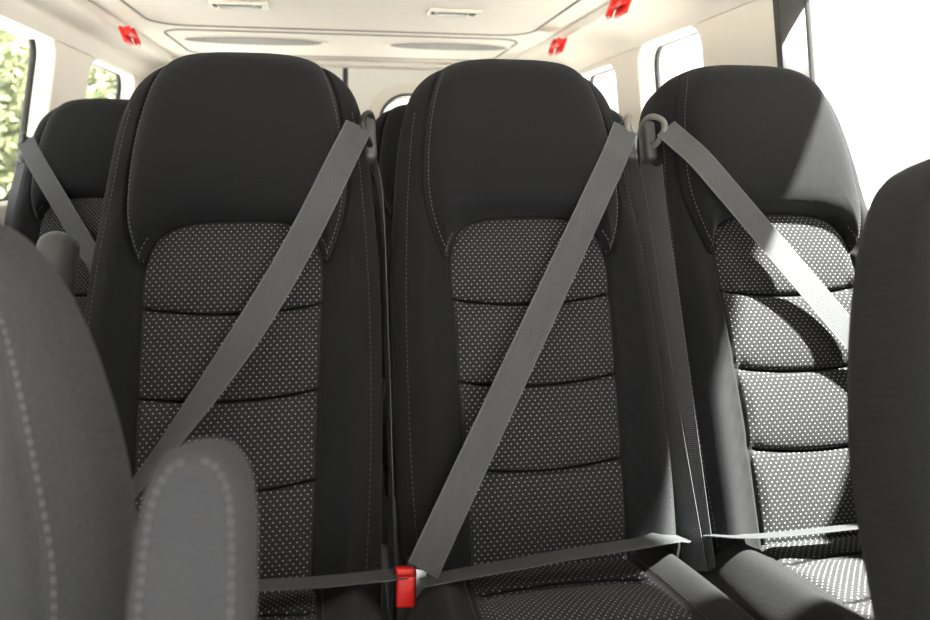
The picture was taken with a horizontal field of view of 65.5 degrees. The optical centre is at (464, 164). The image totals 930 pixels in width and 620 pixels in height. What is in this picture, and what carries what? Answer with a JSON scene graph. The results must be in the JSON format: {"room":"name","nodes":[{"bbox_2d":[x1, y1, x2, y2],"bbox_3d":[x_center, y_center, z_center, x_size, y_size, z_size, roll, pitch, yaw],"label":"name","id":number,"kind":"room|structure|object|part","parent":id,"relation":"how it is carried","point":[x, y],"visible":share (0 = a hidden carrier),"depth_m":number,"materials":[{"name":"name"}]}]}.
{"room":"vehicle interior","nodes":[
{"label":"vehicle interior","id":0,"kind":"room"},
{"bbox_2d":[0,40,143,224],"bbox_3d":[-1.111,-0.112,0.899,0.144,0.713,4.962,0,0,-10],"label":"wall","id":1,"kind":"structure","parent":0,"point":[61,75],"depth_m":2.32,"materials":[{"name":"plastic"}]},
{"bbox_2d":[0,39,35,200],"bbox_3d":[-1.287,-0.153,1.726,0.086,0.555,1.144,0,0,-10],"label":"seal","id":2,"kind":"object","parent":1,"relation":"attached to","point":[32,45],"visible":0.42,"depth_m":2.27,"materials":[{"name":"black rubber"}]},
{"bbox_2d":[0,0,172,78],"bbox_3d":[-1.021,-0.445,0.915,0.220,0.110,4.950,0,0,-10],"label":"trim","id":3,"kind":"structure","parent":1,"relation":"attached to","point":[81,25],"depth_m":2.31,"materials":[{"name":"plastic"}]},
{"bbox_2d":[92,64,120,98],"bbox_3d":[-1.485,-0.143,2.869,0.084,0.535,0.624,0,0,-10],"label":"seal","id":4,"kind":"object","parent":1,"relation":"attached to","point":[118,79],"visible":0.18,"depth_m":3.15,"materials":[{"name":"black rubber"}]},
{"bbox_2d":[118,26,140,46],"bbox_3d":[-1.102,-0.424,2.371,0.048,0.061,0.106,0,0,-4],"label":"hammer","id":5,"kind":"object","parent":1,"relation":"attached to","point":[128,33],"visible":1,"depth_m":2.35,"materials":[{"name":"red plastic"}]},
{"bbox_3d":[-1.091,-0.424,2.369,0.016,0.016,0.100,-20,3,-9],"label":"hammer handle","id":6,"kind":"part","parent":5,"relation":"part of","materials":[{"name":"red plastic"}]},
{"bbox_2d":[153,65,342,80],"bbox_3d":[-1.090,0.280,3.407,1.024,1.572,0.076,0,0,-10],"label":"door","id":7,"kind":"structure","parent":1,"relation":"in","point":[337,71],"depth_m":3.46,"materials":[{"name":"white plastic"}]},
{"bbox_2d":[343,68,347,85],"bbox_3d":[-0.580,0.280,3.502,0.024,1.540,0.070,0,0,-10],"label":"seal","id":8,"kind":"object","parent":7,"relation":"attached to","point":[345,70],"visible":0.02,"depth_m":3.47,"materials":[{"name":"black rubber"}]},
{"bbox_2d":[172,56,453,69],"bbox_3d":[-0.563,-0.478,3.434,1.600,0.025,0.100,0,0,-10],"label":"trim","id":9,"kind":"structure","parent":1,"relation":"attached to","point":[322,63],"depth_m":3.42,"materials":[{"name":"beige plastic"}]},
{"bbox_2d":[88,0,609,62],"bbox_3d":[-0.148,-0.520,1.065,2.070,0.060,5.050,0,0,-10],"label":"ceiling","id":10,"kind":"structure","parent":0,"point":[501,17],"depth_m":2.47,"materials":[{"name":"fabric"}]},
{"bbox_2d":[209,0,269,9],"bbox_3d":[-0.684,-0.484,2.196,0.170,0.016,0.075,0,0,-10],"label":"ceiling lamp","id":11,"kind":"object","parent":10,"relation":"attached to","point":[223,4],"depth_m":2.17,"materials":[{"name":"white plastic"}]},
{"bbox_2d":[178,35,328,45],"bbox_3d":[-0.825,-0.486,2.836,0.570,0.010,0.200,0,0,-10],"label":"ceiling air vent","id":12,"kind":"object","parent":10,"relation":"in","point":[218,39],"depth_m":2.81,"materials":[{"name":"beige plastic"}]},
{"bbox_2d":[163,29,517,60],"bbox_3d":[-0.486,-0.490,2.991,1.349,0.009,0.589,0,0,-10],"label":"groove","id":13,"kind":"object","parent":10,"relation":"attached to","point":[165,31],"visible":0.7,"depth_m":2.76,"materials":[{"name":"grey"}]},
{"bbox_2d":[120,0,580,35],"bbox_3d":[-0.320,-0.490,2.030,1.349,0.009,1.219,0,0,-10],"label":"groove","id":14,"kind":"object","parent":10,"relation":"attached to","point":[122,1],"visible":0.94,"depth_m":2.58,"materials":[{"name":"grey"}]},
{"bbox_2d":[384,41,510,50],"bbox_3d":[-0.066,-0.486,2.967,0.530,0.010,0.200,0,0,-10],"label":"ceiling air vent","id":15,"kind":"object","parent":10,"relation":"in","point":[425,45],"depth_m":2.94,"materials":[{"name":"beige plastic"}]},
{"bbox_2d":[427,8,482,16],"bbox_3d":[-0.033,-0.484,2.308,0.170,0.016,0.075,0,0,-10],"label":"ceiling lamp","id":16,"kind":"object","parent":10,"relation":"attached to","point":[442,12],"depth_m":2.28,"materials":[{"name":"white plastic"}]},
{"bbox_2d":[380,556,386,619],"bbox_3d":[-0.148,1.085,1.065,2.110,0.050,5.050,0,0,-10],"label":"floor","id":17,"kind":"structure","parent":0,"point":[383,605],"depth_m":1.75,"materials":[{"name":"plastic"}]},
{"bbox_2d":[10,98,129,318],"bbox_3d":[-0.984,0.434,1.816,0.456,1.252,0.745,0,0,-10],"label":"passenger seat","id":18,"kind":"object","parent":17,"relation":"on","point":[76,139],"visible":0.21,"depth_m":1.98,"materials":[{"name":"fabric"}]},
{"bbox_2d":[4,136,95,272],"bbox_3d":[-1.047,0.261,1.869,0.525,0.682,0.194,0,0,23],"label":"belt","id":19,"kind":"object","parent":18,"relation":"attached to","point":[30,151],"visible":0.45,"depth_m":1.94,"materials":[{"name":"grey fabric"}]},
{"bbox_2d":[0,223,257,619],"bbox_3d":[-0.407,0.413,0.275,0.643,1.293,0.708,0,0,-10],"label":"seat","id":20,"kind":"object","parent":17,"relation":"on","point":[74,546],"visible":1,"depth_m":0.45,"materials":[{"name":"fabric"}]},
{"bbox_3d":[-0.488,0.372,0.428,0.525,0.717,0.356,0,0,-10],"label":"backrest","id":21,"kind":"part","parent":20,"relation":"part of","materials":[{"name":"fabric"}]},
{"bbox_3d":[-0.143,0.349,0.363,0.064,0.385,0.163,0,0,-10],"label":"armrest","id":22,"kind":"part","parent":20,"relation":"part of","materials":[{"name":"fabric"}]},
{"bbox_2d":[36,52,384,619],"bbox_3d":[-0.374,0.434,0.957,0.558,1.252,0.752,0,0,-10],"label":"passenger seat","id":23,"kind":"object","parent":17,"relation":"on","point":[216,156],"visible":0.79,"depth_m":1.09,"materials":[{"name":"fabric"}]},
{"bbox_2d":[132,120,407,591],"bbox_3d":[-0.332,0.266,1.086,0.485,0.683,0.335,0,0,-10],"label":"belt","id":24,"kind":"object","parent":23,"relation":"attached to","point":[283,272],"visible":0.7,"depth_m":1.07,"materials":[{"name":"grey fabric"}]},
{"bbox_2d":[257,585,384,619],"bbox_3d":[-0.309,0.639,0.862,0.456,0.219,0.534,0,0,-10],"label":"cushion","id":25,"kind":"object","parent":23,"relation":"on","point":[353,602],"depth_m":0.96,"materials":[{"name":"fabric"}]},
{"bbox_2d":[370,104,406,619],"bbox_3d":[-0.057,0.434,1.976,0.456,1.252,0.745,0,0,-10],"label":"passenger seat","id":26,"kind":"object","parent":17,"relation":"on","point":[389,123],"visible":0.1,"depth_m":2.06,"materials":[{"name":"fabric"}]},
{"bbox_3d":[-0.213,0.905,1.999,0.035,0.310,0.050,0,0,-10],"label":"leg","id":27,"kind":"part","parent":26,"relation":"part of","materials":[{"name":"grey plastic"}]},
{"bbox_3d":[-0.187,1.047,1.846,0.045,0.024,0.420,0,0,-10],"label":"floor rail","id":28,"kind":"part","parent":26,"relation":"part of","materials":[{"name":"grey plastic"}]},
{"bbox_2d":[382,378,393,465],"bbox_3d":[-0.039,0.639,1.872,0.456,0.219,0.534,0,0,-10],"label":"cushion","id":29,"kind":"object","parent":26,"relation":"on","point":[384,431],"depth_m":1.61,"materials":[{"name":"fabric"}]},
{"bbox_3d":[-0.088,0.257,2.153,0.448,0.898,0.385,0,0,-10],"label":"backrest","id":30,"kind":"part","parent":26,"relation":"part of","materials":[{"name":"fabric"}]},
{"bbox_3d":[-0.161,0.905,1.693,0.035,0.310,0.050,0,0,-10],"label":"leg","id":31,"kind":"part","parent":26,"relation":"part of","materials":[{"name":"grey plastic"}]},
{"bbox_2d":[390,59,755,619],"bbox_3d":[0.130,0.434,1.044,0.456,1.252,0.745,0,0,-10],"label":"passenger seat","id":32,"kind":"object","parent":17,"relation":"on","point":[495,160],"visible":0.87,"depth_m":1.13,"materials":[{"name":"fabric"}]},
{"bbox_2d":[393,121,707,619],"bbox_3d":[0.164,0.310,1.080,0.520,0.774,0.252,0,0,-41],"label":"belt","id":33,"kind":"object","parent":32,"relation":"attached to","point":[432,549],"visible":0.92,"depth_m":1.10,"materials":[{"name":"grey fabric"}]},
{"bbox_2d":[406,550,755,619],"bbox_3d":[0.148,0.639,0.941,0.456,0.219,0.534,0,0,-10],"label":"cushion","id":34,"kind":"object","parent":32,"relation":"on","point":[634,584],"depth_m":0.97,"materials":[{"name":"fabric"}]},
{"bbox_2d":[611,109,636,158],"bbox_3d":[0.416,0.434,2.058,0.456,1.252,0.745,0,0,-10],"label":"passenger seat","id":35,"kind":"object","parent":17,"relation":"on","point":[618,118],"visible":0.02,"depth_m":2.30,"materials":[{"name":"fabric"}]},
{"bbox_2d":[637,65,873,619],"bbox_3d":[0.583,0.434,1.123,0.456,1.252,0.745,0,0,-10],"label":"passenger seat","id":36,"kind":"object","parent":17,"relation":"on","point":[768,376],"visible":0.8,"depth_m":1.21,"materials":[{"name":"fabric"}]},
{"bbox_2d":[640,121,857,570],"bbox_3d":[0.526,0.273,1.159,0.502,0.704,0.240,0,0,19],"label":"belt","id":37,"kind":"object","parent":36,"relation":"attached to","point":[802,278],"visible":0.72,"depth_m":1.23,"materials":[{"name":"grey fabric"}]},
{"bbox_2d":[701,535,873,619],"bbox_3d":[0.601,0.639,1.019,0.456,0.219,0.534,0,0,-10],"label":"cushion","id":38,"kind":"object","parent":36,"relation":"on","point":[803,577],"depth_m":1.01,"materials":[{"name":"fabric"}]},
{"bbox_2d":[847,158,929,619],"bbox_3d":[0.648,0.395,0.464,0.528,1.329,0.698,0,0,-10],"label":"seat","id":39,"kind":"object","parent":17,"relation":"on","point":[888,361],"visible":1,"depth_m":0.63,"materials":[{"name":"fabric"}]},
{"bbox_2d":[577,0,776,133],"bbox_3d":[0.827,-0.112,1.234,0.119,0.714,4.962,0,0,-10],"label":"wall","id":40,"kind":"structure","parent":0,"point":[745,34],"depth_m":1.92,"materials":[{"name":"plastic"}]},
{"bbox_2d":[348,68,439,119],"bbox_3d":[-0.057,0.280,3.586,1.044,1.572,0.076,0,0,-10],"label":"door","id":41,"kind":"structure","parent":40,"relation":"in","point":[371,89],"depth_m":3.49,"materials":[{"name":"white plastic"}]},
{"bbox_2d":[379,93,411,115],"bbox_3d":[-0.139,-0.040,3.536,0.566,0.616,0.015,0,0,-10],"label":"seal","id":42,"kind":"object","parent":41,"relation":"attached to","point":[406,94],"visible":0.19,"depth_m":3.49,"materials":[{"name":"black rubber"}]},
{"bbox_2d":[548,37,566,55],"bbox_3d":[0.340,-0.432,2.630,0.048,0.061,0.106,0,0,-16],"label":"hammer","id":43,"kind":"object","parent":40,"relation":"attached to","point":[559,44],"visible":1,"depth_m":2.61,"materials":[{"name":"red plastic"}]},
{"bbox_3d":[0.330,-0.432,2.624,0.016,0.016,0.100,20,-3,-9],"label":"hammer handle","id":44,"kind":"part","parent":43,"relation":"part of","materials":[{"name":"red plastic"}]},
{"bbox_2d":[589,68,613,83],"bbox_3d":[0.585,-0.132,2.841,0.063,0.517,0.484,0,0,-10],"label":"seal","id":45,"kind":"object","parent":40,"relation":"attached to","point":[592,78],"visible":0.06,"depth_m":2.96,"materials":[{"name":"black rubber"}]},
{"bbox_2d":[605,0,631,19],"bbox_3d":[0.437,-0.447,2.038,0.048,0.061,0.106,0,0,-16],"label":"hammer","id":46,"kind":"object","parent":40,"relation":"attached to","point":[621,7],"visible":1,"depth_m":2.04,"materials":[{"name":"red plastic"}]},
{"bbox_3d":[0.427,-0.447,2.032,0.016,0.016,0.100,20,-3,-9],"label":"hammer handle","id":47,"kind":"part","parent":46,"relation":"part of","materials":[{"name":"red plastic"}]},
{"bbox_2d":[517,0,755,70],"bbox_3d":[0.731,-0.445,1.217,0.255,0.110,4.950,0,0,-10],"label":"trim","id":48,"kind":"structure","parent":40,"relation":"attached to","point":[594,39],"depth_m":2.31,"materials":[{"name":"plastic"}]},
{"bbox_2d":[654,32,697,89],"bbox_3d":[0.693,-0.142,2.210,0.065,0.537,0.464,0,0,-10],"label":"seal","id":49,"kind":"object","parent":40,"relation":"attached to","point":[659,49],"visible":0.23,"depth_m":2.41,"materials":[{"name":"black rubber"}]},
{"bbox_2d":[773,0,809,77],"bbox_3d":[0.752,-0.116,1.640,0.120,0.677,0.021,0,0,-10],"label":"trim","id":50,"kind":"structure","parent":40,"relation":"attached to","point":[789,15],"depth_m":1.63,"materials":[{"name":"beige plastic"}]},
{"bbox_2d":[804,0,815,82],"bbox_3d":[0.889,-0.127,1.082,0.070,0.607,1.174,0,0,-10],"label":"seal","id":51,"kind":"object","parent":40,"relation":"attached to","point":[806,2],"visible":0.02,"depth_m":1.64,"materials":[{"name":"black"}]},
{"label":"outside","id":52,"kind":"structure","parent":0,"visible":0},
{"bbox_2d":[860,183,882,208],"bbox_3d":[0.000,1.660,0.000,120.000,0.001,120.000,0,0,-10],"label":"ground","id":53,"kind":"structure","parent":52,"point":[869,190],"depth_m":47.09,"materials":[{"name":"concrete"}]},
{"bbox_2d":[0,38,20,185],"bbox_3d":[-8.487,-1.237,11.726,5.391,6.524,4.338,0,0,19],"label":"tree","id":54,"kind":"object","parent":53,"relation":"on","point":[6,102],"visible":0.06,"depth_m":11.24,"materials":[{"name":"green plant"}]},
{"bbox_2d":[0,29,95,198],"bbox_3d":[-6.819,-0.799,9.610,4.652,5.500,4.345,0,0,-10],"label":"tree","id":55,"kind":"object","parent":53,"relation":"on","point":[14,52],"visible":0.25,"depth_m":9.27,"materials":[{"name":"green plant"}]},
{"bbox_2d":[0,63,115,191],"bbox_3d":[-7.265,-1.212,10.125,4.613,5.811,5.521,0,0,5],"label":"tree","id":56,"kind":"object","parent":53,"relation":"on","point":[4,121],"visible":0.15,"depth_m":10.16,"materials":[{"name":"green plant"}]},
{"bbox_2d":[0,66,115,190],"bbox_3d":[-5.714,-0.610,11.261,3.989,5.149,3.166,0,0,-10],"label":"tree","id":57,"kind":"object","parent":53,"relation":"on","point":[108,84],"visible":0.04,"depth_m":10.96,"materials":[{"name":"green plant"}]},
{"bbox_2d":[1,67,114,188],"bbox_3d":[-7.479,-1.699,13.493,5.717,6.718,6.680,0,0,31],"label":"tree","id":58,"kind":"object","parent":53,"relation":"on","point":[90,73],"visible":0.02,"depth_m":13.57,"materials":[{"name":"green plant"}]}
]}

